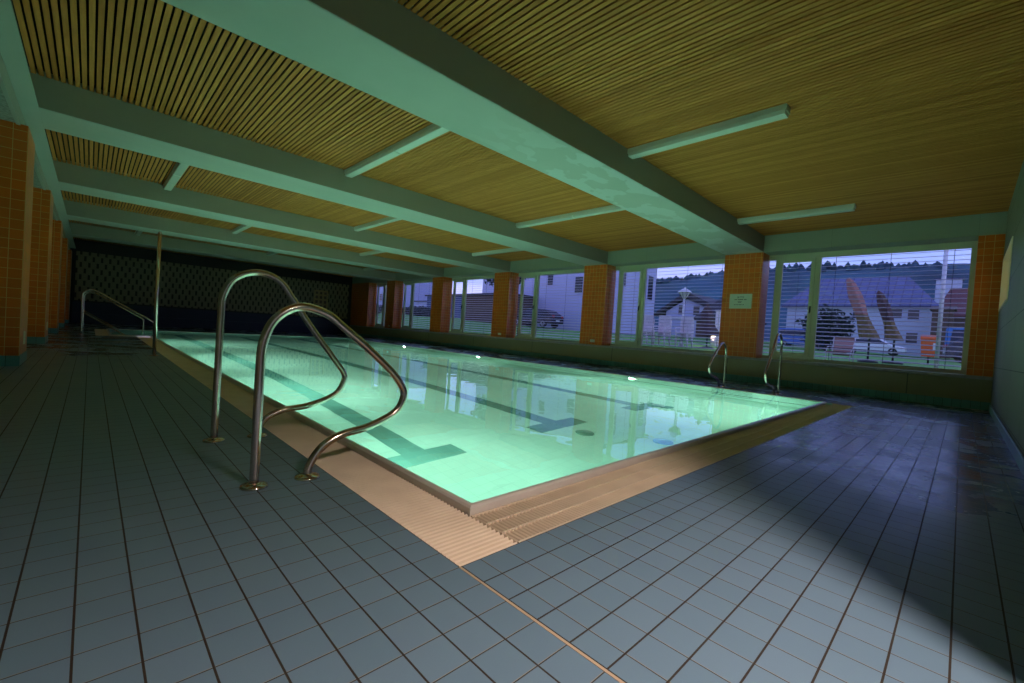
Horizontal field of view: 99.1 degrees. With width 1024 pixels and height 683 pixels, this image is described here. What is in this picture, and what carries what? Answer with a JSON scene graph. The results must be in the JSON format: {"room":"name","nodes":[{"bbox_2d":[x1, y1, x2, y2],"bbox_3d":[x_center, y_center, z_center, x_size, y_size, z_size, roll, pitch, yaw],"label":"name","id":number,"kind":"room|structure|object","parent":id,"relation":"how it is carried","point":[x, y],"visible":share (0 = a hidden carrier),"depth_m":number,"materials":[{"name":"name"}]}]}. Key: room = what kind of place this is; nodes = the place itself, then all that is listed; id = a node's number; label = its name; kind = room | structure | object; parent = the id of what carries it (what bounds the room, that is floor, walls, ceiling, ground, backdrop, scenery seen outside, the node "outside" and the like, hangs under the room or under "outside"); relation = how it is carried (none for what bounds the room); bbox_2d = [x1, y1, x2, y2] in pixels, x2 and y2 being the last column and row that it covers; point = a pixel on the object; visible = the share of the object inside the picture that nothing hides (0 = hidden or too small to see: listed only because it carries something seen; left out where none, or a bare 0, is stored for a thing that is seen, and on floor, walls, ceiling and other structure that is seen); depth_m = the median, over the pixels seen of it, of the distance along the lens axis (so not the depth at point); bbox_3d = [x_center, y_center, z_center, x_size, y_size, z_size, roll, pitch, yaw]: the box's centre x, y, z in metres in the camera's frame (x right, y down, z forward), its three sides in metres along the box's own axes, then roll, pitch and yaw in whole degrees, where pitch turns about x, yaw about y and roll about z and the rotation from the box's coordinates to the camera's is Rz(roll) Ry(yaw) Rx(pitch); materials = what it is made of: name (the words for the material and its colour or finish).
{"room":"indoor swimming pool","nodes":[
{"label":"indoor swimming pool","id":0,"kind":"room"},
{"bbox_2d":[0,87,62,237],"bbox_3d":[-9.512,-3.022,8.510,0.580,0.145,26.560,3,2,-44],"label":"ceiling","id":1,"kind":"structure","parent":0,"point":[5,113],"depth_m":5.07,"materials":[{"name":"grey paint"}]},
{"bbox_2d":[0,53,69,249],"bbox_3d":[-9.292,-3.022,8.723,0.036,0.194,26.560,3,2,-44],"label":"trim","id":2,"kind":"structure","parent":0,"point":[6,86],"depth_m":5.00,"materials":[{"name":"white paint"}]},
{"bbox_2d":[0,0,75,247],"bbox_3d":[-9.258,-3.340,8.728,0.328,0.486,26.560,3,2,-44],"label":"trim","id":3,"kind":"structure","parent":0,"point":[12,52],"depth_m":4.89,"materials":[{"name":"white paint"}]},
{"bbox_2d":[69,238,352,321],"bbox_3d":[-14.288,-2.418,22.586,13.750,3.600,0.200,3,2,-44],"label":"wall","id":4,"kind":"structure","parent":0,"point":[83,245],"depth_m":21.02,"materials":[{"name":"black"}]},
{"bbox_2d":[71,301,349,334],"bbox_3d":[-14.151,-1.053,22.453,11.950,0.900,0.350,3,2,-44],"label":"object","id":5,"kind":"structure","parent":4,"relation":"attached to","point":[109,313],"depth_m":21.06,"materials":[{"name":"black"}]},
{"bbox_2d":[74,251,348,318],"bbox_3d":[-14.189,-2.595,22.492,11.750,2.070,0.050,3,2,-44],"label":"wall","id":6,"kind":"structure","parent":0,"point":[127,280],"depth_m":21.03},
{"bbox_2d":[313,290,327,309],"bbox_3d":[-11.108,-2.408,25.372,0.790,1.120,0.110,3,2,-44],"label":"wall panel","id":7,"kind":"object","parent":6,"relation":"attached to","point":[320,298],"visible":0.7,"depth_m":25.39,"materials":[{"name":"brown wood"}]},
{"bbox_2d":[73,237,354,276],"bbox_3d":[-12.590,-3.979,20.902,12.054,0.014,4.380,3,2,-44],"label":"ceiling","id":8,"kind":"structure","parent":0,"point":[73,237],"depth_m":21.53,"materials":[{"name":"paint"}]},
{"bbox_2d":[69,220,400,272],"bbox_3d":[-9.255,-3.682,17.448,12.054,0.014,3.500,3,2,-44],"label":"ceiling","id":9,"kind":"structure","parent":0,"point":[86,223],"depth_m":17.47,"materials":[{"name":"brown wood"}]},
{"bbox_2d":[61,190,459,267],"bbox_3d":[-6.226,-3.411,14.310,12.054,0.014,3.500,3,2,-44],"label":"ceiling","id":10,"kind":"structure","parent":0,"point":[183,217],"depth_m":13.76,"materials":[{"name":"paint"}]},
{"bbox_2d":[13,0,697,260],"bbox_3d":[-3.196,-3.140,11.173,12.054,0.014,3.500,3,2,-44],"label":"ceiling","id":11,"kind":"structure","parent":0,"point":[306,205],"depth_m":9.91,"materials":[{"name":"brown wood"}]},
{"bbox_2d":[163,162,188,190],"bbox_3d":[-6.428,-3.235,8.385,0.150,0.104,3.010,3,2,-44],"label":"ceiling light","id":12,"kind":"object","parent":11,"relation":"attached to","point":[178,169],"visible":0.78,"depth_m":8.45,"materials":[{"name":"grey"}]},
{"bbox_2d":[163,173,180,190],"bbox_3d":[-6.951,-3.251,8.926,0.142,0.042,1.481,3,2,-44],"label":"diffuser","id":13,"kind":"object","parent":12,"relation":"attached to","point":[172,179],"depth_m":8.86,"materials":[{"name":"white"}]},
{"bbox_2d":[173,163,188,175],"bbox_3d":[-5.908,-3.158,7.846,0.142,0.042,1.481,3,2,-44],"label":"diffuser","id":14,"kind":"object","parent":12,"relation":"attached to","point":[179,168],"depth_m":8.03,"materials":[{"name":"white"}]},
{"bbox_2d":[354,216,401,230],"bbox_3d":[-3.385,-3.098,11.335,0.150,0.104,3.010,3,2,-44],"label":"ceiling light","id":15,"kind":"object","parent":11,"relation":"attached to","point":[389,219],"visible":0.78,"depth_m":11.45,"materials":[{"name":"grey"}]},
{"bbox_2d":[354,222,382,230],"bbox_3d":[-3.909,-3.113,11.876,0.142,0.042,1.481,3,2,-44],"label":"diffuser","id":16,"kind":"object","parent":15,"relation":"attached to","point":[371,224],"depth_m":11.83,"materials":[{"name":"white"}]},
{"bbox_2d":[344,123,448,177],"bbox_3d":[-1.707,-2.881,6.547,0.150,0.104,3.500,3,2,-44],"label":"ceiling light","id":17,"kind":"object","parent":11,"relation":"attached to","point":[432,131],"visible":0.78,"depth_m":6.48,"materials":[{"name":"grey"}]},
{"bbox_2d":[345,149,400,177],"bbox_3d":[-2.316,-2.904,7.176,0.142,0.042,1.726,3,2,-44],"label":"diffuser","id":18,"kind":"object","parent":17,"relation":"attached to","point":[388,154],"depth_m":7.08,"materials":[{"name":"white"}]},
{"bbox_2d":[394,126,448,153],"bbox_3d":[-1.102,-2.796,5.919,0.142,0.042,1.726,3,2,-44],"label":"diffuser","id":19,"kind":"object","parent":17,"relation":"attached to","point":[432,132],"depth_m":6.05,"materials":[{"name":"white"}]},
{"bbox_2d":[472,248,523,256],"bbox_3d":[-0.314,-2.958,14.313,0.150,0.104,3.010,3,2,-44],"label":"ceiling light","id":20,"kind":"object","parent":11,"relation":"attached to","point":[507,250],"visible":0.78,"depth_m":14.46,"materials":[{"name":"grey"}]},
{"bbox_2d":[472,251,500,256],"bbox_3d":[-0.837,-2.974,14.854,0.142,0.042,1.481,3,2,-44],"label":"diffuser","id":21,"kind":"object","parent":20,"relation":"attached to","point":[485,252],"depth_m":14.82,"materials":[{"name":"white"}]},
{"bbox_2d":[516,205,624,227],"bbox_3d":[1.357,-2.742,9.517,0.150,0.104,3.500,3,2,-44],"label":"ceiling light","id":22,"kind":"object","parent":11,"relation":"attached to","point":[611,208],"visible":0.78,"depth_m":9.52,"materials":[{"name":"grey"}]},
{"bbox_2d":[516,216,575,227],"bbox_3d":[0.749,-2.765,10.146,0.142,0.042,1.726,3,2,-44],"label":"diffuser","id":23,"kind":"object","parent":22,"relation":"attached to","point":[553,219],"depth_m":10.08,"materials":[{"name":"white"}]},
{"bbox_2d":[573,207,624,218],"bbox_3d":[1.962,-2.657,8.890,0.142,0.042,1.726,3,2,-44],"label":"diffuser","id":24,"kind":"object","parent":22,"relation":"attached to","point":[603,210],"depth_m":9.05,"materials":[{"name":"white"}]},
{"bbox_2d":[11,0,739,249],"bbox_3d":[-4.883,-3.375,12.950,12.120,0.060,26.560,3,2,-44],"label":"ceiling","id":25,"kind":"structure","parent":0,"point":[30,1],"depth_m":4.92,"materials":[{"name":"black"}]},
{"bbox_2d":[69,221,395,280],"bbox_3d":[-10.763,-3.670,19.037,12.110,0.480,0.870,3,2,-44],"label":"ceiling beam","id":26,"kind":"structure","parent":25,"relation":"attached to","point":[79,230],"depth_m":17.47,"materials":[{"name":"white paint"}]},
{"bbox_2d":[63,198,443,277],"bbox_3d":[-7.733,-3.399,15.899,12.110,0.480,0.870,3,2,-44],"label":"ceiling beam","id":27,"kind":"structure","parent":25,"relation":"attached to","point":[76,211],"depth_m":14.04,"materials":[{"name":"white paint"}]},
{"bbox_2d":[52,157,510,272],"bbox_3d":[-4.704,-3.128,12.761,12.110,0.480,0.870,3,2,-44],"label":"ceiling beam","id":28,"kind":"structure","parent":25,"relation":"attached to","point":[71,178],"depth_m":10.59,"materials":[{"name":"white paint"}]},
{"bbox_2d":[29,67,607,265],"bbox_3d":[-1.674,-2.858,9.624,12.110,0.480,0.870,3,2,-44],"label":"ceiling beam","id":29,"kind":"structure","parent":25,"relation":"attached to","point":[65,108],"depth_m":6.94,"materials":[{"name":"white paint"}]},
{"bbox_2d":[161,0,764,254],"bbox_3d":[1.356,-2.587,6.486,12.110,0.480,0.870,3,2,-44],"label":"ceiling beam","id":30,"kind":"structure","parent":25,"relation":"attached to","point":[382,49],"depth_m":4.38,"materials":[{"name":"white paint"}]},
{"bbox_2d":[0,322,1023,682],"bbox_3d":[-5.313,0.223,12.845,12.850,0.050,26.560,3,2,-44],"label":"floor","id":31,"kind":"structure","parent":0,"point":[874,540],"depth_m":1.57,"materials":[{"name":"tile"}]},
{"bbox_2d":[0,119,34,365],"bbox_3d":[-6.569,-1.206,5.471,0.694,2.955,0.882,3,2,-44],"label":"tiled pillar","id":32,"kind":"structure","parent":31,"relation":"on","point":[17,145],"depth_m":5.34,"materials":[{"name":"orange tile"}]},
{"bbox_2d":[27,187,53,343],"bbox_3d":[-9.502,-1.468,8.508,0.694,2.955,0.882,3,2,-44],"label":"tiled pillar","id":33,"kind":"structure","parent":31,"relation":"on","point":[43,200],"depth_m":8.36,"materials":[{"name":"orange tile"}]},
{"bbox_2d":[48,220,62,332],"bbox_3d":[-12.472,-1.733,11.579,0.686,2.955,0.882,3,2,-44],"label":"tiled pillar","id":34,"kind":"structure","parent":31,"relation":"on","point":[57,228],"depth_m":11.46,"materials":[{"name":"orange tile"}]},
{"bbox_2d":[59,238,68,326],"bbox_3d":[-15.439,-1.998,14.652,0.686,2.955,0.882,3,2,-44],"label":"tiled pillar","id":35,"kind":"structure","parent":31,"relation":"on","point":[64,261],"depth_m":14.54,"materials":[{"name":"orange tile"}]},
{"bbox_2d":[65,250,71,322],"bbox_3d":[-18.406,-2.263,17.725,0.686,2.955,0.882,3,2,-44],"label":"tiled pillar","id":36,"kind":"structure","parent":31,"relation":"on","point":[69,266],"depth_m":17.62,"materials":[{"name":"orange tile"}]},
{"bbox_2d":[82,291,143,330],"bbox_3d":[-13.325,-0.543,14.597,1.578,2.136,0.120,3,2,-44],"label":"stair handrail","id":37,"kind":"object","parent":31,"relation":"on","point":[91,291],"visible":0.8,"depth_m":14.40,"materials":[{"name":"metal"}]},
{"bbox_2d":[78,289,152,334],"bbox_3d":[-10.927,-0.329,12.112,1.578,2.136,0.120,3,2,-44],"label":"stair handrail","id":38,"kind":"object","parent":31,"relation":"on","point":[85,291],"visible":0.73,"depth_m":11.79,"materials":[{"name":"metal"}]},
{"bbox_2d":[149,232,161,355],"bbox_3d":[-6.166,-0.827,7.586,0.140,2.160,0.140,3,2,-44],"label":"steel post","id":39,"kind":"object","parent":31,"relation":"on","point":[158,260],"visible":0.99,"depth_m":7.57,"materials":[{"name":"silver metal"}]},
{"bbox_2d":[202,269,346,442],"bbox_3d":[-1.607,0.088,3.090,0.920,1.140,0.124,3,2,-44],"label":"pool handrail","id":40,"kind":"object","parent":31,"relation":"on","point":[213,438],"visible":0.8,"depth_m":2.89,"materials":[{"name":"metal"}]},
{"bbox_2d":[239,303,406,490],"bbox_3d":[-0.953,0.263,2.365,0.871,0.910,0.124,3,2,-44],"label":"pool handrail","id":41,"kind":"object","parent":31,"relation":"on","point":[254,484],"visible":1,"depth_m":2.22,"materials":[{"name":"metal"}]},
{"bbox_2d":[95,329,852,566],"bbox_3d":[-4.312,0.950,10.851,8.849,1.359,19.361,3,2,-44],"label":"swimming pool","id":42,"kind":"object","parent":31,"relation":"in","point":[483,456],"visible":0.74,"depth_m":3.81,"materials":[{"name":"tile"}]},
{"bbox_2d":[459,566,626,682],"bbox_3d":[0.358,0.840,0.965,0.010,0.011,1.560,3,2,-44],"label":"trim","id":43,"kind":"structure","parent":31,"relation":"in","point":[460,567],"depth_m":1.23,"materials":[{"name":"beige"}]},
{"bbox_2d":[708,342,726,387],"bbox_3d":[4.052,0.460,8.593,0.871,0.910,0.124,3,2,-44],"label":"pool handrail","id":44,"kind":"object","parent":31,"relation":"on","point":[723,343],"visible":0.99,"depth_m":8.66,"materials":[{"name":"metal"}]},
{"bbox_2d":[764,333,782,394],"bbox_3d":[4.718,0.404,7.867,0.920,1.140,0.124,3,2,-44],"label":"pool handrail","id":45,"kind":"object","parent":31,"relation":"on","point":[778,334],"visible":0.98,"depth_m":7.95,"materials":[{"name":"metal"}]},
{"bbox_2d":[350,325,992,402],"bbox_3d":[-0.551,0.113,17.433,0.680,0.600,26.560,3,2,-44],"label":"wall","id":46,"kind":"structure","parent":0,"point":[979,390],"depth_m":10.45,"materials":[{"name":"green paint"}]},
{"bbox_2d":[350,283,376,326],"bbox_3d":[-8.889,-2.196,26.112,0.520,2.520,2.250,3,2,-44],"label":"tiled pillar","id":47,"kind":"structure","parent":46,"relation":"on","point":[364,295],"depth_m":25.50,"materials":[{"name":"orange tile"}]},
{"bbox_2d":[384,281,403,328],"bbox_3d":[-6.336,-1.968,23.458,0.534,2.520,0.870,3,2,-44],"label":"tiled pillar","id":48,"kind":"structure","parent":46,"relation":"on","point":[394,295],"depth_m":23.19,"materials":[{"name":"orange tile"}]},
{"bbox_2d":[429,277,452,332],"bbox_3d":[-3.301,-1.697,20.325,0.520,2.520,0.870,3,2,-44],"label":"tiled pillar","id":49,"kind":"structure","parent":46,"relation":"on","point":[441,298],"depth_m":20.06,"materials":[{"name":"orange tile"}]},
{"bbox_2d":[491,272,518,337],"bbox_3d":[-0.277,-1.427,17.183,0.534,2.520,0.870,3,2,-44],"label":"tiled pillar","id":50,"kind":"structure","parent":46,"relation":"on","point":[506,284],"depth_m":16.93,"materials":[{"name":"orange tile"}]},
{"bbox_2d":[579,264,615,345],"bbox_3d":[2.753,-1.156,14.045,0.534,2.520,0.870,3,2,-44],"label":"tiled pillar","id":51,"kind":"structure","parent":46,"relation":"on","point":[599,282],"depth_m":13.81,"materials":[{"name":"orange tile"}]},
{"bbox_2d":[357,333,989,410],"bbox_3d":[-0.653,0.342,17.111,0.018,0.145,26.210,3,2,-44],"label":"baseboard","id":52,"kind":"structure","parent":46,"relation":"attached to","point":[969,404],"depth_m":10.44,"materials":[{"name":"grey tile"}]},
{"bbox_2d":[642,297,721,348],"bbox_3d":[4.807,-0.546,12.482,0.080,1.438,2.234,3,2,-44],"label":"blind","id":53,"kind":"object","parent":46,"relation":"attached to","point":[684,316],"depth_m":12.44,"materials":[{"name":"grey"}]},
{"bbox_2d":[718,252,769,357],"bbox_3d":[5.788,-0.885,10.912,0.520,2.520,0.870,3,2,-44],"label":"tiled pillar","id":54,"kind":"structure","parent":46,"relation":"on","point":[741,330],"depth_m":10.68,"materials":[{"name":"orange tile"}]},
{"bbox_2d":[729,294,751,308],"bbox_3d":[5.607,-0.988,10.722,0.010,0.360,0.510,3,2,-44],"label":"notice sign","id":55,"kind":"object","parent":54,"relation":"attached to","point":[737,301],"visible":1,"depth_m":10.72,"materials":[{"name":"white paper"}]},
{"bbox_2d":[763,249,971,368],"bbox_3d":[7.551,-0.761,9.662,0.080,2.480,3.585,3,2,-44],"label":"blind","id":56,"kind":"object","parent":46,"relation":"attached to","point":[891,254],"visible":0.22,"depth_m":9.30,"materials":[{"name":"grey plastic"}]},
{"bbox_2d":[966,234,1005,376],"bbox_3d":[8.632,-0.631,7.966,0.520,2.520,0.325,3,2,-44],"label":"tiled pillar","id":57,"kind":"structure","parent":46,"relation":"on","point":[990,250],"depth_m":7.79,"materials":[{"name":"orange tile"}]},
{"bbox_2d":[394,0,1023,235],"bbox_3d":[2.978,-2.589,4.779,12.054,0.014,3.830,3,2,-44],"label":"ceiling","id":58,"kind":"structure","parent":0,"point":[901,110],"depth_m":4.47,"materials":[{"name":"brown wood"}]},
{"bbox_2d":[627,103,790,158],"bbox_3d":[2.350,-2.587,5.482,0.150,0.104,1.950,3,2,-44],"label":"ceiling light","id":59,"kind":"object","parent":58,"relation":"attached to","point":[780,112],"visible":1,"depth_m":5.30,"materials":[{"name":"grey"}]},
{"bbox_2d":[737,203,855,224],"bbox_3d":[5.428,-2.448,8.466,0.150,0.104,1.950,3,2,-44],"label":"ceiling light","id":60,"kind":"object","parent":58,"relation":"attached to","point":[847,207],"visible":1,"depth_m":8.33,"materials":[{"name":"grey"}]},
{"bbox_2d":[990,160,1023,455],"bbox_3d":[4.343,-0.757,3.434,13.550,3.600,0.220,3,2,-44],"label":"wall","id":61,"kind":"structure","parent":0,"point":[1007,394],"depth_m":5.33,"materials":[{"name":"paint"}]},
{"bbox_2d":[352,211,1007,283],"bbox_3d":[-0.262,-2.935,17.449,0.800,0.480,26.560,3,2,-44],"label":"wall","id":62,"kind":"structure","parent":61,"relation":"in","point":[966,228],"depth_m":9.66,"materials":[{"name":"white paint"}]},
{"bbox_2d":[374,283,386,326],"bbox_3d":[-7.216,-2.054,24.689,0.150,2.520,2.130,3,2,-44],"label":"window","id":63,"kind":"structure","parent":62,"relation":"attached to","point":[384,285],"depth_m":24.77,"materials":[{"name":"yellow"}]},
{"bbox_2d":[400,280,432,330],"bbox_3d":[-4.662,-1.825,22.044,0.150,2.520,3.500,3,2,-44],"label":"window","id":64,"kind":"structure","parent":62,"relation":"attached to","point":[412,283],"depth_m":22.60,"materials":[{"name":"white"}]},
{"bbox_2d":[404,283,431,327],"bbox_3d":[-4.569,-1.843,22.215,0.080,2.480,3.580,3,2,-44],"label":"blind","id":65,"kind":"object","parent":64,"relation":"attached to","point":[428,303],"visible":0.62,"depth_m":22.34,"materials":[{"name":"grey plastic"}]},
{"bbox_2d":[449,275,494,335],"bbox_3d":[-1.632,-1.555,18.906,0.150,2.520,3.500,3,2,-44],"label":"window","id":66,"kind":"structure","parent":62,"relation":"attached to","point":[464,280],"depth_m":19.45,"materials":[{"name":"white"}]},
{"bbox_2d":[515,269,583,342],"bbox_3d":[1.398,-1.284,15.768,0.150,2.520,3.500,3,2,-44],"label":"window","id":67,"kind":"structure","parent":62,"relation":"attached to","point":[536,275],"depth_m":16.32,"materials":[{"name":"yellow"}]},
{"bbox_2d":[516,273,583,338],"bbox_3d":[1.490,-1.302,15.940,0.080,2.480,3.580,3,2,-44],"label":"blind","id":68,"kind":"object","parent":67,"relation":"attached to","point":[563,327],"visible":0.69,"depth_m":15.86,"materials":[{"name":"grey plastic"}]},
{"bbox_2d":[610,259,724,353],"bbox_3d":[4.427,-1.014,12.630,0.150,2.520,3.500,3,2,-44],"label":"window","id":69,"kind":"structure","parent":62,"relation":"attached to","point":[643,269],"depth_m":13.17,"materials":[{"name":"yellow"}]},
{"bbox_2d":[621,272,638,339],"bbox_3d":[3.703,-1.096,13.647,0.080,2.095,0.542,3,2,-44],"label":"blind","id":70,"kind":"object","parent":69,"relation":"attached to","point":[632,315],"depth_m":13.64,"materials":[{"name":"grey plastic"}]},
{"bbox_2d":[647,266,723,296],"bbox_3d":[4.882,-1.691,12.459,0.080,0.849,2.227,3,2,-44],"label":"blind","id":71,"kind":"object","parent":62,"relation":"attached to","point":[693,266],"depth_m":12.36,"materials":[{"name":"grey plastic"}]},
{"bbox_2d":[762,241,977,373],"bbox_3d":[7.458,-0.743,9.491,0.150,2.520,3.505,3,2,-44],"label":"window","id":72,"kind":"structure","parent":62,"relation":"attached to","point":[815,258],"depth_m":9.98,"materials":[{"name":"yellow"}]},
{"bbox_2d":[988,404,1023,476],"bbox_3d":[3.851,0.960,3.273,12.732,0.115,0.018,3,2,-44],"label":"baseboard","id":73,"kind":"structure","parent":61,"relation":"attached to","point":[1016,453],"depth_m":4.29,"materials":[{"name":"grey tile"}]},
{"bbox_2d":[998,236,1013,311],"bbox_3d":[7.791,-0.992,6.752,2.000,0.900,0.232,3,2,-44],"label":"hatch","id":74,"kind":"object","parent":61,"relation":"attached to","point":[1006,267],"visible":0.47,"depth_m":7.46,"materials":[{"name":"beige"}]},
{"label":"outside","id":75,"kind":"structure","parent":0,"visible":0},
{"bbox_2d":[654,263,969,341],"bbox_3d":[14.356,-16.440,197.917,77.000,31.931,384.000,3,2,-44],"label":"hillside","id":76,"kind":"structure","parent":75,"point":[791,281],"depth_m":127.31,"materials":[{"name":"green plant"}]},
{"bbox_2d":[656,260,942,283],"bbox_3d":[32.007,-21.468,211.013,16.524,20.348,381.108,3,2,-44],"label":"forest","id":77,"kind":"object","parent":76,"relation":"on","point":[881,265],"visible":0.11,"depth_m":134.96,"materials":[{"name":"green plant"}]},
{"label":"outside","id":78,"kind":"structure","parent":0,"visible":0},
{"bbox_2d":[375,312,960,369],"bbox_3d":[-7.668,-5.886,98.176,100.700,7.025,210.000,3,2,-44],"label":"lawn","id":79,"kind":"structure","parent":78,"point":[420,322],"depth_m":25.24,"materials":[{"name":"green plant"}]},
{"bbox_2d":[376,282,431,307],"bbox_3d":[-27.596,-10.854,102.183,10.450,10.180,24.500,3,2,-44],"label":"building","id":80,"kind":"structure","parent":79,"relation":"on","point":[424,286],"depth_m":93.51,"materials":[{"name":"grey"}]},
{"bbox_2d":[402,306,430,316],"bbox_3d":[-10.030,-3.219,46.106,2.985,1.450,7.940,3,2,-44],"label":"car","id":81,"kind":"object","parent":79,"relation":"on","point":[418,310],"visible":0.62,"depth_m":44.84,"materials":[{"name":"grey paint"}]},
{"bbox_2d":[425,294,461,317],"bbox_3d":[-3.951,-4.086,57.352,8.450,3.380,14.500,3,2,-44],"label":"building","id":82,"kind":"structure","parent":79,"relation":"on","point":[457,314],"depth_m":54.80,"materials":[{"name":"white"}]},
{"bbox_2d":[461,293,532,324],"bbox_3d":[-1.309,-2.722,39.757,3.450,2.980,6.600,3,2,-44],"label":"building","id":83,"kind":"structure","parent":79,"relation":"on","point":[475,308],"depth_m":38.95,"materials":[{"name":"grey"}]},
{"bbox_2d":[516,309,563,327],"bbox_3d":[1.952,-1.893,35.385,4.227,1.450,1.800,5,2,39],"label":"car","id":84,"kind":"object","parent":79,"relation":"on","point":[549,312],"visible":0.61,"depth_m":34.22,"materials":[{"name":"grey paint"}]},
{"bbox_2d":[482,268,656,335],"bbox_3d":[4.720,-4.009,41.289,7.550,7.080,15.600,3,2,-44],"label":"building","id":85,"kind":"structure","parent":79,"relation":"on","point":[650,287],"depth_m":36.37,"materials":[{"name":"grey"}]},
{"bbox_2d":[654,294,717,336],"bbox_3d":[32.185,-4.004,76.025,11.200,8.200,10.300,3,2,-44],"label":"house","id":86,"kind":"structure","parent":79,"relation":"on","point":[667,311],"depth_m":73.06,"materials":[{"name":"grey"}]},
{"bbox_2d":[695,304,718,347],"bbox_3d":[8.411,-0.676,18.679,0.999,1.950,1.050,3,2,-44],"label":"closed parasol","id":87,"kind":"object","parent":79,"relation":"on","point":[707,306],"visible":0.66,"depth_m":18.48,"materials":[{"name":"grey fabric"}]},
{"bbox_2d":[694,298,766,338],"bbox_3d":[30.234,-2.799,60.876,7.000,6.600,7.500,3,2,-44],"label":"house","id":88,"kind":"structure","parent":79,"relation":"on","point":[713,306],"depth_m":60.79,"materials":[{"name":"grey"}]},
{"bbox_2d":[517,326,961,360],"bbox_3d":[4.998,0.024,14.329,0.040,0.599,13.740,3,2,-44],"label":"fence","id":89,"kind":"object","parent":79,"relation":"on","point":[517,326],"visible":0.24,"depth_m":11.20,"materials":[{"name":"black metal"}]},
{"bbox_2d":[777,328,830,348],"bbox_3d":[28.898,-0.308,43.451,1.800,1.900,4.446,3,2,-44],"label":"van","id":90,"kind":"object","parent":79,"relation":"on","point":[796,329],"visible":0.45,"depth_m":43.46,"materials":[{"name":"blue paint"}]},
{"bbox_2d":[795,304,855,350],"bbox_3d":[25.370,-1.209,35.470,3.149,4.214,4.179,3,2,-44],"label":"shrub","id":91,"kind":"object","parent":79,"relation":"on","point":[829,325],"visible":0.51,"depth_m":34.96,"materials":[{"name":"green plant"}]},
{"bbox_2d":[824,337,855,361],"bbox_3d":[10.027,0.227,13.353,1.274,0.811,0.667,3,2,-44],"label":"lounger","id":92,"kind":"object","parent":79,"relation":"on","point":[835,338],"visible":0.65,"depth_m":13.68,"materials":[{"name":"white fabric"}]},
{"bbox_2d":[782,277,938,356],"bbox_3d":[47.725,-3.271,60.105,11.200,10.900,16.000,3,2,-44],"label":"house","id":93,"kind":"structure","parent":79,"relation":"on","point":[828,288],"depth_m":55.17,"materials":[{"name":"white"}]},
{"bbox_2d":[846,278,879,362],"bbox_3d":[11.980,-0.752,14.940,0.580,2.900,1.042,3,2,-44],"label":"closed parasol","id":94,"kind":"object","parent":79,"relation":"on","point":[852,295],"visible":0.76,"depth_m":14.86,"materials":[{"name":"orange fabric"}]},
{"bbox_2d":[852,338,906,354],"bbox_3d":[32.621,0.434,39.576,1.800,1.450,4.627,3,2,-44],"label":"car","id":95,"kind":"object","parent":79,"relation":"on","point":[857,339],"visible":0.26,"depth_m":38.70,"materials":[{"name":"white paint"}]},
{"bbox_2d":[876,291,903,364],"bbox_3d":[12.926,-0.495,14.944,0.560,2.500,0.854,3,2,-44],"label":"closed parasol","id":96,"kind":"object","parent":79,"relation":"on","point":[880,298],"visible":0.7,"depth_m":14.89,"materials":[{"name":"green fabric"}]},
{"bbox_2d":[920,335,935,363],"bbox_3d":[15.877,0.318,16.642,0.490,1.130,0.490,3,2,-44],"label":"litter bin","id":97,"kind":"object","parent":79,"relation":"on","point":[921,337],"visible":0.61,"depth_m":16.51,"materials":[{"name":"orange plastic"}]},
{"bbox_2d":[934,250,948,367],"bbox_3d":[10.527,-1.066,10.689,0.180,3.600,0.180,3,2,-44],"label":"post","id":98,"kind":"object","parent":79,"relation":"on","point":[945,257],"visible":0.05,"depth_m":10.67,"materials":[{"name":"white metal"}]},
{"bbox_2d":[930,306,956,358],"bbox_3d":[47.892,-1.055,48.689,2.900,6.000,2.100,3,2,-44],"label":"shed","id":99,"kind":"object","parent":79,"relation":"on","point":[933,308],"visible":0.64,"depth_m":47.77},
{"bbox_2d":[934,278,963,302],"bbox_3d":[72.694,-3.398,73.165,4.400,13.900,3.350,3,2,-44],"label":"house","id":100,"kind":"structure","parent":79,"relation":"on","point":[956,283],"depth_m":71.73,"materials":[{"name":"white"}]},
{"bbox_2d":[942,338,963,362],"bbox_3d":[26.117,0.573,23.280,4.427,1.450,1.800,5,2,40],"label":"car","id":101,"kind":"object","parent":79,"relation":"on","point":[959,340],"visible":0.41,"depth_m":23.86,"materials":[{"name":"grey paint"}]},
{"bbox_2d":[944,328,964,357],"bbox_3d":[33.325,0.324,30.231,1.800,2.400,4.846,3,2,-44],"label":"van","id":102,"kind":"object","parent":79,"relation":"on","point":[947,329],"visible":0.06,"depth_m":31.21,"materials":[{"name":"blue paint"}]},
{"bbox_2d":[944,288,967,357],"bbox_3d":[67.630,-1.772,56.752,11.000,10.700,18.600,3,2,-44],"label":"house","id":103,"kind":"structure","parent":79,"relation":"on","point":[960,312],"depth_m":59.52,"materials":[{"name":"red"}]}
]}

